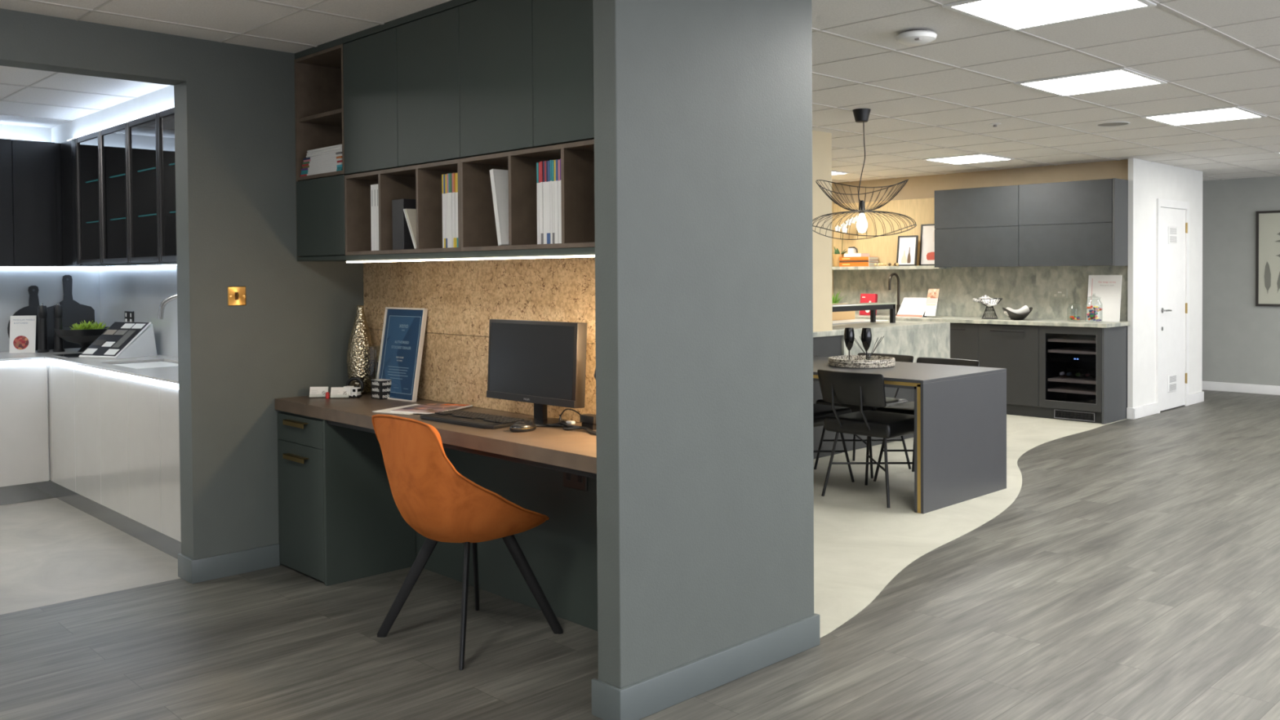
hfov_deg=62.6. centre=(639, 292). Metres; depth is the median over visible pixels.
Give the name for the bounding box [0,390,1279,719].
floor
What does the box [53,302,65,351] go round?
pepper mill
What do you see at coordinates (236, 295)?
light switch
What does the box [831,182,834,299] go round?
wall
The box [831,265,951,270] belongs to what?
wall shelf
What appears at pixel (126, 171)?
upper cabinet
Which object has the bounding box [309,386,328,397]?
card holder
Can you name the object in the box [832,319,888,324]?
tray
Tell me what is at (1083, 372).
wine bottle
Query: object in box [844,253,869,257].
book
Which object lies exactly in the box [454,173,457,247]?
magazine
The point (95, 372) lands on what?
light
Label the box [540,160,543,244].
magazine
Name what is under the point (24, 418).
base cabinet
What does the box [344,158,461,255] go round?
open shelf unit
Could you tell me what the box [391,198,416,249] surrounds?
box file
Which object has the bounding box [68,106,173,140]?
light
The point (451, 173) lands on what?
magazine
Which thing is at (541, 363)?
monitor
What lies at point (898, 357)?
dining chair
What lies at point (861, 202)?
socket
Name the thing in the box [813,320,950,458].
kitchen island
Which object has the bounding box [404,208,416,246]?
book
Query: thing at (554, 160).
magazine
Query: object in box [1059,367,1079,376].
wine bottle
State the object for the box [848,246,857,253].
mug
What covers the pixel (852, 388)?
dining chair
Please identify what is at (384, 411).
magazine
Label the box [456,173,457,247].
magazine
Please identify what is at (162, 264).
strip light
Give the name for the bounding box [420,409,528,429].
keyboard
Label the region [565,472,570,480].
outlet
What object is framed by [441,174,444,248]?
magazine
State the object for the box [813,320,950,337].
island countertop
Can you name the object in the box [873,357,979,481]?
dining chair
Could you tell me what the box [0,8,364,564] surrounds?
wall
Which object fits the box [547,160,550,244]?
magazine
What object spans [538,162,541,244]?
magazine
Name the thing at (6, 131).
wall
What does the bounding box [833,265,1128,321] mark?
backsplash
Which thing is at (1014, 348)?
base cabinet
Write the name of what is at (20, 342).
picture
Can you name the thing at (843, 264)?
book
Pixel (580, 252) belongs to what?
shelf
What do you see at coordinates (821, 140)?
wall
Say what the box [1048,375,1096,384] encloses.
shelf
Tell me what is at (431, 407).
magazine
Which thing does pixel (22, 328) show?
leaflet
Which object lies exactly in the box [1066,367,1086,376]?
wine bottle
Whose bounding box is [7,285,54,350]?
chopping board
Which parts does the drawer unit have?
handle, handle, drawer, door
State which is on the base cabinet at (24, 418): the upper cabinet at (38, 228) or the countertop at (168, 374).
the countertop at (168, 374)
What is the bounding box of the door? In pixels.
[1155,198,1189,413]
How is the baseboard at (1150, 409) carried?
attached to the wall column at (1148, 181)
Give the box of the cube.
[370,378,391,399]
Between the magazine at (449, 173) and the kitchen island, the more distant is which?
the kitchen island
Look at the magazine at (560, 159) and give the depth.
3.61 m
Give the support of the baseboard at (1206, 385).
attached to the wall at (1241, 339)
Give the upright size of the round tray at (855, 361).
0.052 m
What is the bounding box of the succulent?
[69,320,108,329]
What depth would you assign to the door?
10.26 m
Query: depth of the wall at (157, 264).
6.94 m
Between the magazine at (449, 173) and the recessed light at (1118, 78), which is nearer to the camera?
the magazine at (449, 173)
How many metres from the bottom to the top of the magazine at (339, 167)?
0.009 m
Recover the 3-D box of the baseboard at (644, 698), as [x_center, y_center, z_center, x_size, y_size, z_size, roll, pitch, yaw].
[0.255,1.246,3.564,1.002,0.112,0.134,-1,1,-44]
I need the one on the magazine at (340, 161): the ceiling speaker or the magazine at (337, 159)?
the magazine at (337, 159)
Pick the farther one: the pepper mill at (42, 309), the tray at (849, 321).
the tray at (849, 321)
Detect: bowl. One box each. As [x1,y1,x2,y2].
[53,326,109,351]
[976,297,1003,306]
[1001,306,1032,319]
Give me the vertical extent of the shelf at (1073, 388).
0.024 m
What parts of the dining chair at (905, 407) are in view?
leg, seat, leg, backrest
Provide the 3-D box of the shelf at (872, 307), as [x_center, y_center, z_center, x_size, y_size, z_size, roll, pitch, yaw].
[1.636,0.182,8.584,1.265,0.170,0.230,-1,1,-44]
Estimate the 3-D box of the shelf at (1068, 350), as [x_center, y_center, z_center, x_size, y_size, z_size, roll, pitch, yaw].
[4.088,0.535,9.692,0.480,0.024,0.459,-1,1,-44]
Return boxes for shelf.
[345,247,595,262]
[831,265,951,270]
[832,302,895,323]
[1048,336,1096,343]
[1048,346,1096,355]
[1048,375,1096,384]
[1048,384,1096,395]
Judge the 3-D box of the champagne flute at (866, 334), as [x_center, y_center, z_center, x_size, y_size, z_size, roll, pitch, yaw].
[1.485,0.350,6.898,0.070,0.235,0.070,-1,1,-44]
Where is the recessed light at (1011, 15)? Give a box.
[942,0,1156,31]
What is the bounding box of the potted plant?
[831,291,846,303]
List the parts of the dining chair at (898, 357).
leg, leg, seat, leg, backrest, frame, leg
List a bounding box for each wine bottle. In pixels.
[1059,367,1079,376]
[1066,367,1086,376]
[1075,368,1095,377]
[1084,369,1096,377]
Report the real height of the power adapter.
0.067 m
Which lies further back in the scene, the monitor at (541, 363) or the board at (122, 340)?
the board at (122, 340)
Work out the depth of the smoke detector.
4.54 m
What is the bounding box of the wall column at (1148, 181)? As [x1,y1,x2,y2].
[1127,158,1202,408]
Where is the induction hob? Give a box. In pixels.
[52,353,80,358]
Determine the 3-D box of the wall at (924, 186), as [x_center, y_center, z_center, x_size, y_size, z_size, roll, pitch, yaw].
[3.388,-0.109,10.945,0.125,2.500,3.350,-1,1,-44]
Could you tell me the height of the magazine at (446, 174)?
0.289 m
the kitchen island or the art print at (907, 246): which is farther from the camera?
the art print at (907, 246)
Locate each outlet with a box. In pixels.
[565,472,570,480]
[577,475,582,483]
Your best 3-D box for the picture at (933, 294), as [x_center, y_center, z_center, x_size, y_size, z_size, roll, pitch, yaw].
[3.012,0.038,10.828,0.047,0.153,0.124,-1,1,-44]
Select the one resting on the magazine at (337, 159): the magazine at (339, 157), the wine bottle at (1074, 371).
the magazine at (339, 157)
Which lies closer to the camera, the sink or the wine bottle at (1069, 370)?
the sink
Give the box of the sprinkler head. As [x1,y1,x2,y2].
[988,123,1001,127]
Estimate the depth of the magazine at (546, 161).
3.66 m
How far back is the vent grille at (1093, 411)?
9.50 m
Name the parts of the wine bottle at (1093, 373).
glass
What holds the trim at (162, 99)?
attached to the wall at (157, 264)
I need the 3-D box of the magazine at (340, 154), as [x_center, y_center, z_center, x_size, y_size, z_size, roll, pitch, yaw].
[-1.384,-0.620,4.909,0.214,0.009,0.368,-1,1,-44]
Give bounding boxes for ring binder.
[489,168,509,245]
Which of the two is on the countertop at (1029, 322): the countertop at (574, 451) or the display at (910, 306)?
the display at (910, 306)
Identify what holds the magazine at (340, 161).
on the magazine at (338, 163)
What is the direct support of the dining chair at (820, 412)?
on the floor
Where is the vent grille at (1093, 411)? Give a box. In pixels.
[1054,409,1095,421]
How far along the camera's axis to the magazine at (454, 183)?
4.07 m
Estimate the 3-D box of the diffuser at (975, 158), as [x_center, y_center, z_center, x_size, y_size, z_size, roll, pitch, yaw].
[2.990,-1.214,9.580,0.546,0.003,0.542,-1,1,-44]
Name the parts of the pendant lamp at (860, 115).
cord, lamp shade, bulb, lamp shade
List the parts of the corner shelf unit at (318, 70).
shelf, panel, door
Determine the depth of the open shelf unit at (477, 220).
3.83 m
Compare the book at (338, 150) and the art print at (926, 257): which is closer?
the book at (338, 150)
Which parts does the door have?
handle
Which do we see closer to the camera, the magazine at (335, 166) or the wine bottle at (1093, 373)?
the magazine at (335, 166)
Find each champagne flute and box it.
[844,327,854,359]
[861,328,871,359]
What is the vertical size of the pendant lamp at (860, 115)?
0.824 m
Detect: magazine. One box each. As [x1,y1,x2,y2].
[300,168,342,176]
[301,162,342,170]
[301,164,342,173]
[301,166,342,174]
[302,151,342,159]
[302,155,342,164]
[302,158,342,166]
[302,160,342,168]
[303,153,342,162]
[372,404,421,414]
[390,402,472,413]
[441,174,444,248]
[443,174,445,248]
[444,173,447,248]
[446,173,448,248]
[448,173,450,247]
[449,173,452,247]
[451,173,453,247]
[453,173,455,247]
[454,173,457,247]
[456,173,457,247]
[536,162,539,244]
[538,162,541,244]
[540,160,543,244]
[542,160,545,244]
[544,160,546,244]
[546,160,548,244]
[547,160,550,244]
[549,160,552,244]
[551,160,554,243]
[554,160,555,243]
[555,159,558,243]
[557,160,560,243]
[560,159,561,243]
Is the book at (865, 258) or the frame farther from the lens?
the book at (865, 258)
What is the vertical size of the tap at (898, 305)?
0.460 m
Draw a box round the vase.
[346,305,375,394]
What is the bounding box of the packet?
[859,293,877,315]
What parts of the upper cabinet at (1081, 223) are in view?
door, door, door, door, panel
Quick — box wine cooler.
[1039,325,1102,422]
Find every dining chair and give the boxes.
[813,352,913,478]
[813,404,854,482]
[817,369,914,507]
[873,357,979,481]
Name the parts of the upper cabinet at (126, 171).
door, glass pane, glass pane, door, door, glass pane, door, glass pane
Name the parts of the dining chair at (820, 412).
seat, leg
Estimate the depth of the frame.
4.90 m
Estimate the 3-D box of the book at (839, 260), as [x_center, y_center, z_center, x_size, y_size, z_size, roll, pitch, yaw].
[2.422,-0.347,11.652,0.185,0.019,0.388,-1,1,-44]
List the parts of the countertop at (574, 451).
support rail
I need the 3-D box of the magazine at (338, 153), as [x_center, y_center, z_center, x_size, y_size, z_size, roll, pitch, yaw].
[-1.387,-0.630,4.913,0.214,0.009,0.364,-1,1,-44]
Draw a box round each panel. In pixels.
[416,447,597,631]
[833,197,952,267]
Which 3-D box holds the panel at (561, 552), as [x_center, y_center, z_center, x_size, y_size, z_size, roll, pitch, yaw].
[-0.405,0.924,4.282,0.017,0.736,1.849,-1,1,-44]
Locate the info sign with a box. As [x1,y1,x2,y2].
[1086,275,1121,321]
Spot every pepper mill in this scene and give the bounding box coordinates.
[36,303,48,352]
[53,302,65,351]
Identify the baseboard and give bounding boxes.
[177,543,279,583]
[591,613,819,719]
[1126,391,1204,419]
[1202,381,1279,395]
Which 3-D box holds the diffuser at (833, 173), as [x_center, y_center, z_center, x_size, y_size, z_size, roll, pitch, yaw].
[1.743,-1.229,10.839,0.546,0.003,0.542,-1,1,-44]
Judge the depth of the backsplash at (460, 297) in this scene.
4.59 m
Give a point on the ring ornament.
(354, 378)
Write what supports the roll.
in the oval bowl at (1012, 315)
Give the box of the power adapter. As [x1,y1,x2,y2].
[559,408,595,430]
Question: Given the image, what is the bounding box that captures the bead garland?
[874,262,898,266]
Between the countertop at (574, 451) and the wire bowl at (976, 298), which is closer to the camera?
the countertop at (574, 451)
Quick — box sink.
[115,360,177,364]
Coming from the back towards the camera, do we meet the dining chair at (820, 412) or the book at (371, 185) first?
the dining chair at (820, 412)
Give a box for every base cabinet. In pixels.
[0,359,55,505]
[48,359,181,559]
[950,322,1127,424]
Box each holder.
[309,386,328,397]
[330,386,348,398]
[923,288,939,317]
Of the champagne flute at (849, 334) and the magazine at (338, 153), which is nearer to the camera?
the magazine at (338, 153)
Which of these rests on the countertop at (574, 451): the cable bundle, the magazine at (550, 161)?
the cable bundle
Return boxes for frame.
[376,306,427,402]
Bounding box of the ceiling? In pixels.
[0,0,1279,182]
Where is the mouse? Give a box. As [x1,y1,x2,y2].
[509,419,536,431]
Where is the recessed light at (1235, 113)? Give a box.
[1140,106,1266,126]
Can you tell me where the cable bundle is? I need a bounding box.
[545,414,595,435]
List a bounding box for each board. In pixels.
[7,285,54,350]
[47,275,94,349]
[78,321,156,359]
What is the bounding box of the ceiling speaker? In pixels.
[1095,121,1130,126]
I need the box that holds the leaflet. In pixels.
[8,315,35,353]
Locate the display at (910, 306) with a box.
[896,297,927,317]
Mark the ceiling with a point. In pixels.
(305, 27)
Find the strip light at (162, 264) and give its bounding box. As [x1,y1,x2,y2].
[0,264,177,267]
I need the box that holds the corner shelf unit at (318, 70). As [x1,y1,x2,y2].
[293,37,346,261]
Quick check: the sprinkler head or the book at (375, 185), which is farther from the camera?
the sprinkler head
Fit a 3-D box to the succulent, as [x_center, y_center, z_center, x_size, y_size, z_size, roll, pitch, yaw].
[-3.592,0.226,6.861,0.248,0.096,0.262,-1,1,-29]
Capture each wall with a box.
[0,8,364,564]
[0,124,99,266]
[99,264,164,355]
[370,328,579,558]
[592,0,813,688]
[812,129,832,331]
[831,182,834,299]
[834,159,1128,204]
[1202,176,1279,386]
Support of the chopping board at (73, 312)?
on the countertop at (168, 374)
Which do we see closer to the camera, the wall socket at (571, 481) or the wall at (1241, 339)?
the wall socket at (571, 481)
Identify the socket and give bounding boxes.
[124,310,134,321]
[563,471,586,491]
[858,200,865,213]
[1052,288,1066,297]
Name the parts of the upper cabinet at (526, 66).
door, door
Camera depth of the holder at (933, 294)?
10.81 m
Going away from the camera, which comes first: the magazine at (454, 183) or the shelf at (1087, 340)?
the magazine at (454, 183)
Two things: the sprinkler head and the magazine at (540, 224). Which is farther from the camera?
the sprinkler head
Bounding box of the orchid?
[832,215,857,266]
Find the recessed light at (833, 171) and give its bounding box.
[831,170,849,174]
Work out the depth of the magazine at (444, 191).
4.12 m
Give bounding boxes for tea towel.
[972,294,999,306]
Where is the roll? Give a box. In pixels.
[1004,305,1029,315]
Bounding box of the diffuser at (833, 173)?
[831,172,844,174]
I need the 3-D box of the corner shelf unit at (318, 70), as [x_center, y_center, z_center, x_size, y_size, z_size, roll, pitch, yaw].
[-1.355,-0.650,4.963,0.346,0.999,0.468,-1,1,-44]
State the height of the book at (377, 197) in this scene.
0.283 m
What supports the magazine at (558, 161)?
in the open shelf unit at (477, 220)
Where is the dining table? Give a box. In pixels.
[813,355,1006,513]
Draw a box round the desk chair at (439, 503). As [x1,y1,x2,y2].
[371,414,563,670]
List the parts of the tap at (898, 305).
spout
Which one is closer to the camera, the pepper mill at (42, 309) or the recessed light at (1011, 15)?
the recessed light at (1011, 15)
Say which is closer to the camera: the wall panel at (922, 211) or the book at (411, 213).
the book at (411, 213)
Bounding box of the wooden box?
[832,303,854,320]
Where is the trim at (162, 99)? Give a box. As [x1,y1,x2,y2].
[51,85,174,143]
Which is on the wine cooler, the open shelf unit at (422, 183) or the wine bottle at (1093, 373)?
the wine bottle at (1093, 373)
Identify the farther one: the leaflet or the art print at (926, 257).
the art print at (926, 257)
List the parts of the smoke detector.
mounting plate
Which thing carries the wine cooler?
in the base cabinet at (1014, 348)
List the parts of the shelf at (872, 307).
glass, frame, leg, leg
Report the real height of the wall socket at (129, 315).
0.085 m
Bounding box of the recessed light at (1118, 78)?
[1013,67,1167,96]
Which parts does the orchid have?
flower, pot, flower, flower, flower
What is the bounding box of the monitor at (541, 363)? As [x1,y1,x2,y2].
[486,319,586,426]
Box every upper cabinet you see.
[0,137,115,266]
[75,106,176,265]
[342,0,465,174]
[458,0,594,157]
[934,177,1128,266]
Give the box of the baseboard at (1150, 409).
[1126,391,1204,419]
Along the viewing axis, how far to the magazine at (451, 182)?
4.09 m
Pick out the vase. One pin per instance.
(361, 359)
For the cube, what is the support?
on the countertop at (574, 451)
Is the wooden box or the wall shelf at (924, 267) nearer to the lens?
the wooden box
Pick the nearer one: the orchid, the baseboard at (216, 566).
the baseboard at (216, 566)
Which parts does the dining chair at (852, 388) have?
leg, frame, backrest, leg, seat, leg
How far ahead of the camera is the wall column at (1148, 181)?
9.87 m
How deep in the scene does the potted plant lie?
11.66 m
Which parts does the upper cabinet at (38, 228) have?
door, door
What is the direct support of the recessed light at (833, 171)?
in the ceiling
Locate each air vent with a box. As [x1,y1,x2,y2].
[1167,373,1177,392]
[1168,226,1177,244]
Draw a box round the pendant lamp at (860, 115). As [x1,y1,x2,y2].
[812,108,916,239]
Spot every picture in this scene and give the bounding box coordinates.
[13,335,28,349]
[926,288,939,303]
[1255,210,1279,306]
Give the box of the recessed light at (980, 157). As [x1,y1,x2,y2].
[922,153,1013,164]
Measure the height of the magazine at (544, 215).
0.289 m
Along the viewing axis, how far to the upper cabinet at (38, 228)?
6.68 m
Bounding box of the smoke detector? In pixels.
[895,29,937,45]
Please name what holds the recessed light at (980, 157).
in the ceiling
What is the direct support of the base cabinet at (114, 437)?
on the floor
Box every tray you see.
[828,355,895,368]
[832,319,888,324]
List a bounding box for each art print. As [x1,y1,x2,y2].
[896,235,918,266]
[919,223,935,266]
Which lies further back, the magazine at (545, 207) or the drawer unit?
the drawer unit
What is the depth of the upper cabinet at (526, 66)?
3.73 m
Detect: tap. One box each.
[158,293,177,319]
[888,272,900,315]
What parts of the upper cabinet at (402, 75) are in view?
door, door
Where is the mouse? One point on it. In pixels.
(520, 426)
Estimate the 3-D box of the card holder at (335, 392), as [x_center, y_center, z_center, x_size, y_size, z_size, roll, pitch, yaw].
[-1.412,0.472,4.950,0.092,0.052,0.031,0,1,-5]
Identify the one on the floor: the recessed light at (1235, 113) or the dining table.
the dining table
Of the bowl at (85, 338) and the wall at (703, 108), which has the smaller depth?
the wall at (703, 108)
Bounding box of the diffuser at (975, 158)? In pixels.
[929,155,1007,164]
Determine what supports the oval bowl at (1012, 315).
on the countertop at (1029, 322)
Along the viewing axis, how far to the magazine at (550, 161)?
3.65 m
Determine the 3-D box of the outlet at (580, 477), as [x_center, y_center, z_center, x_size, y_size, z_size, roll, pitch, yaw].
[-0.232,0.720,4.072,0.003,0.030,0.028,-1,1,-44]
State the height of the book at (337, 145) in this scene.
0.010 m
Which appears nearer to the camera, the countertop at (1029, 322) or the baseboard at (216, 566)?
the baseboard at (216, 566)
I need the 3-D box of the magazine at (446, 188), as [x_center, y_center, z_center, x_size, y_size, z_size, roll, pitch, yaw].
[-0.685,-0.321,4.182,0.200,0.287,0.010,-1,1,-44]
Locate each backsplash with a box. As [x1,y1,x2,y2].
[0,265,177,357]
[363,257,595,422]
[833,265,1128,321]
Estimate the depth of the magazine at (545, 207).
3.67 m
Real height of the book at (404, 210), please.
0.168 m
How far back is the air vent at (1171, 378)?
10.25 m
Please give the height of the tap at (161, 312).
0.392 m
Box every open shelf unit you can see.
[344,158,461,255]
[459,139,595,251]
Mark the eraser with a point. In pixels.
(327, 393)
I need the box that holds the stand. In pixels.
[976,297,1003,319]
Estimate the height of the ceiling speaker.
0.005 m
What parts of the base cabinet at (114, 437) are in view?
door, door, door, door, door, door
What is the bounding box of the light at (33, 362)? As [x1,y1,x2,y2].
[0,359,48,366]
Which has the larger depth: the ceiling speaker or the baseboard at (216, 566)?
the ceiling speaker
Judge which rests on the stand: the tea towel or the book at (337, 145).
the tea towel
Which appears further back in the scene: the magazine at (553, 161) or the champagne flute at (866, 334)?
the champagne flute at (866, 334)
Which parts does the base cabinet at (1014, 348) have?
door, handle, door, panel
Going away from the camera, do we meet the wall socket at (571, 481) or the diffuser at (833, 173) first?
the wall socket at (571, 481)
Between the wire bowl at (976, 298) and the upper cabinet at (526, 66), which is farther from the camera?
the wire bowl at (976, 298)
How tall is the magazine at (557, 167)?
0.288 m
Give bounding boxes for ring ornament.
[346,376,364,392]
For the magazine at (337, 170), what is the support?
in the corner shelf unit at (318, 70)
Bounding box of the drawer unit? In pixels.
[277,410,415,586]
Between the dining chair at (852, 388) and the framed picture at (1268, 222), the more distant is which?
the framed picture at (1268, 222)
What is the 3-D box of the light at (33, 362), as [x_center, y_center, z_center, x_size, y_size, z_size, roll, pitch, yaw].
[-4.477,0.440,5.629,2.355,0.029,0.014,-1,1,-44]
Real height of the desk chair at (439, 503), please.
0.867 m
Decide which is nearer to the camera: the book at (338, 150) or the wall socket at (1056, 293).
the book at (338, 150)
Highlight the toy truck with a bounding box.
[343,386,361,398]
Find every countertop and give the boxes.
[0,347,178,383]
[274,391,596,479]
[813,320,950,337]
[854,313,1130,328]
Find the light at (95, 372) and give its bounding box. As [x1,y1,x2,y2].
[48,359,178,389]
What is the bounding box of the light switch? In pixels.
[227,286,246,306]
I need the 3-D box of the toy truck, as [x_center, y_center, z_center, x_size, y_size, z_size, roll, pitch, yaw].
[-1.357,0.469,4.964,0.080,0.054,0.039,0,1,18]
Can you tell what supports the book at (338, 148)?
on the book at (338, 150)
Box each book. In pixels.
[306,144,342,152]
[306,146,342,155]
[306,149,342,157]
[370,184,373,250]
[373,184,377,250]
[376,183,378,250]
[403,208,416,248]
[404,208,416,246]
[839,256,878,260]
[839,260,878,262]
[839,262,878,266]
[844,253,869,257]
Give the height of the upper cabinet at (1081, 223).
0.783 m
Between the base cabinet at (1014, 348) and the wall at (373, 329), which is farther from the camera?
the base cabinet at (1014, 348)
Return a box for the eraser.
[325,391,329,398]
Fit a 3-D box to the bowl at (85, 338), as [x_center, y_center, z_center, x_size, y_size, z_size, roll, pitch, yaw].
[-3.595,0.307,6.847,0.380,0.150,0.380,-1,1,-44]
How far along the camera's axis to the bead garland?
11.30 m
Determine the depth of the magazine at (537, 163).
3.70 m
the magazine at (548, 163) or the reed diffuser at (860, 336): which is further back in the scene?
the reed diffuser at (860, 336)
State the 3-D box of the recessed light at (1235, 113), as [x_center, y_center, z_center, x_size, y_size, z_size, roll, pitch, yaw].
[3.774,-1.179,7.047,0.596,0.011,0.592,-1,1,-44]
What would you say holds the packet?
on the countertop at (1029, 322)
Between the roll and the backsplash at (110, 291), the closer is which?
the backsplash at (110, 291)
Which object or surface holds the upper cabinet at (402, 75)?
attached to the wall at (373, 329)
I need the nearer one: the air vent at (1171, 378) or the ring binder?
the ring binder

